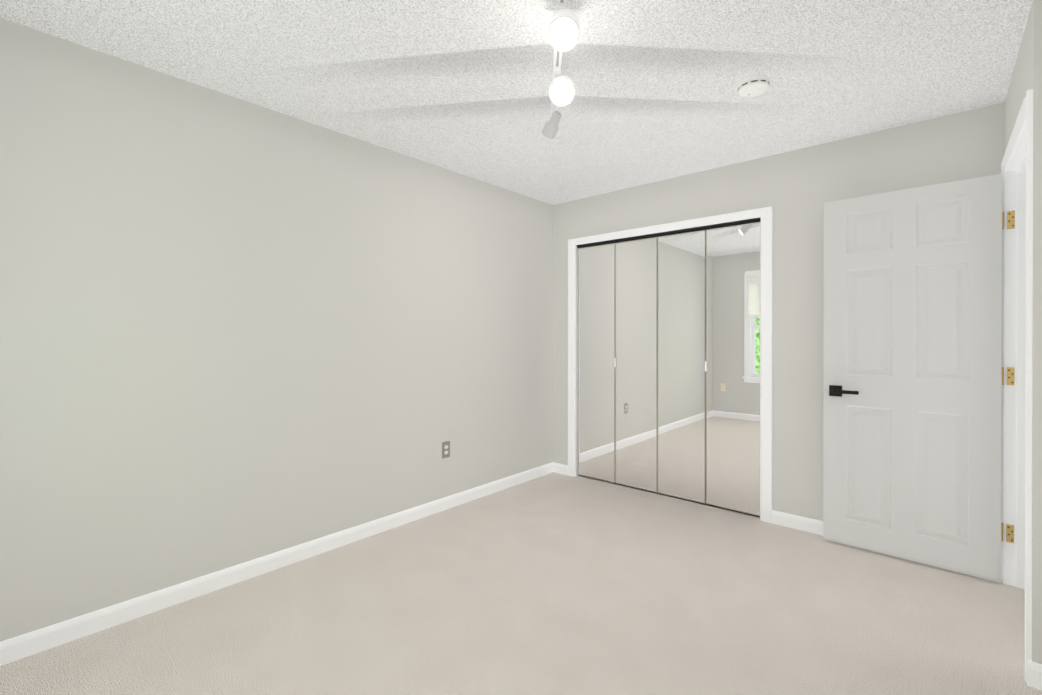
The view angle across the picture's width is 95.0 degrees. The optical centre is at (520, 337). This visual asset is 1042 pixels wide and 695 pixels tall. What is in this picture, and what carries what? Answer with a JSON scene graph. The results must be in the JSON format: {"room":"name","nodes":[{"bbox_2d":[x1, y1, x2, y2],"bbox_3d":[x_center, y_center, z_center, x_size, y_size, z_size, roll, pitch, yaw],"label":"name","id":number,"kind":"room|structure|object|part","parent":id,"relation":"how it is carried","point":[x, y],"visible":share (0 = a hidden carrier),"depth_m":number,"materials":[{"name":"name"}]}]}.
{"room":"empty bedroom","nodes":[
{"label":"empty bedroom","id":0,"kind":"room"},
{"bbox_2d":[0,18,552,641],"bbox_3d":[-0.785,0.011,3.236,0.116,2.440,4.843,0,0,41],"label":"wall","id":1,"kind":"structure","parent":0,"point":[234,330],"depth_m":2.36,"materials":[{"name":"paint"}]},
{"bbox_2d":[0,462,555,665],"bbox_3d":[-0.979,1.189,2.919,0.014,0.085,3.875,0,0,41],"label":"baseboard","id":2,"kind":"structure","parent":1,"relation":"attached to","point":[36,641],"depth_m":2.35,"materials":[{"name":"white wood"}]},
{"bbox_2d":[442,441,449,458],"bbox_3d":[-0.537,0.805,3.428,0.007,0.115,0.070,0,0,41],"label":"electrical outlet","id":3,"kind":"object","parent":1,"relation":"attached to","point":[445,449],"visible":1,"depth_m":3.42,"materials":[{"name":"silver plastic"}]},
{"bbox_2d":[0,0,1032,204],"bbox_3d":[0.792,-1.255,1.849,4.312,0.100,4.843,0,0,41],"label":"ceiling","id":4,"kind":"structure","parent":0,"point":[461,86],"depth_m":2.14,"materials":[{"name":"white paint"}]},
{"bbox_2d":[542,0,579,138],"bbox_3d":[0.152,-1.108,1.907,0.945,0.195,1.147,0,0,41],"label":"track light","id":5,"kind":"object","parent":4,"relation":"attached to","point":[562,25],"visible":1,"depth_m":1.79,"materials":[{"name":"white metal"}]},
{"bbox_2d":[737,75,769,96],"bbox_3d":[1.104,-1.185,2.268,0.140,0.044,0.140,0,0,41],"label":"smoke detector","id":6,"kind":"object","parent":4,"relation":"attached to","point":[753,86],"visible":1,"depth_m":2.23,"materials":[{"name":"white plastic"}]},
{"bbox_2d":[0,472,1041,694],"bbox_3d":[0.792,1.285,1.855,4.312,0.100,4.843,0,0,41],"label":"floor","id":7,"kind":"structure","parent":0,"point":[553,583],"depth_m":2.09,"materials":[{"name":"carpet"}]},
{"bbox_2d":[553,102,1004,520],"bbox_3d":[1.470,0.010,3.422,3.030,2.440,0.116,0,0,41],"label":"wall","id":8,"kind":"structure","parent":0,"point":[796,189],"depth_m":3.08,"materials":[{"name":"paint"}]},
{"bbox_2d":[576,217,760,517],"bbox_3d":[1.069,0.210,3.741,1.506,2.040,0.063,0,0,41],"label":"mirrored closet door","id":9,"kind":"structure","parent":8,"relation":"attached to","point":[668,363],"depth_m":3.65,"materials":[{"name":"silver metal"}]},
{"bbox_3d":[0.649,0.208,4.116,0.372,2.014,0.020,0,0,41],"label":"closet mirror door","id":10,"kind":"part","parent":9,"relation":"part of","materials":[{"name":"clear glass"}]},
{"bbox_3d":[0.926,0.208,3.865,0.376,2.014,0.032,0,0,41],"label":"closet mirror door","id":11,"kind":"part","parent":9,"relation":"part of","materials":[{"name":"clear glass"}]},
{"bbox_3d":[1.214,0.209,3.621,0.372,2.014,0.020,0,0,41],"label":"closet mirror door","id":12,"kind":"part","parent":9,"relation":"part of","materials":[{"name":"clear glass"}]},
{"bbox_3d":[1.490,0.210,3.370,0.376,2.014,0.032,0,0,42],"label":"closet mirror door","id":13,"kind":"part","parent":9,"relation":"part of","materials":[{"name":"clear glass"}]},
{"bbox_2d":[568,206,772,522],"bbox_3d":[1.080,0.180,3.754,1.654,2.098,0.132,0,0,41],"label":"trim","id":14,"kind":"structure","parent":8,"relation":"attached to","point":[765,214],"depth_m":3.22,"materials":[{"name":"white wood"}]},
{"bbox_2d":[772,510,822,534],"bbox_3d":[2.068,1.190,2.804,1.082,0.085,0.030,0,0,41],"label":"baseboard","id":15,"kind":"structure","parent":8,"relation":"attached to","point":[806,524],"depth_m":3.06,"materials":[{"name":"white wood"}]},
{"bbox_2d":[1005,0,1041,663],"bbox_3d":[1.399,0.018,0.752,0.616,2.440,3.991,0,0,41],"label":"wall","id":16,"kind":"structure","parent":0,"point":[1027,74],"depth_m":1.69,"materials":[{"name":"paint"}]},
{"bbox_2d":[1001,89,1032,680],"bbox_3d":[2.187,0.174,2.030,0.148,2.120,0.970,0,0,41],"label":"door frame","id":17,"kind":"structure","parent":16,"relation":"attached to","point":[1016,353],"depth_m":2.34,"materials":[{"name":"white wood"}]},
{"bbox_2d":[822,174,1003,582],"bbox_3d":[2.116,0.203,2.639,0.776,2.030,0.139,0,0,43],"label":"door","id":18,"kind":"structure","parent":17,"relation":"attached to","point":[913,376],"depth_m":2.59,"materials":[{"name":"white wood"}]},
{"bbox_2d":[1026,660,1041,689],"bbox_3d":[1.988,1.193,1.543,0.490,0.085,0.027,0,0,41],"label":"baseboard","id":19,"kind":"structure","parent":16,"relation":"attached to","point":[1033,670],"depth_m":1.68,"materials":[{"name":"white wood"}]}
]}

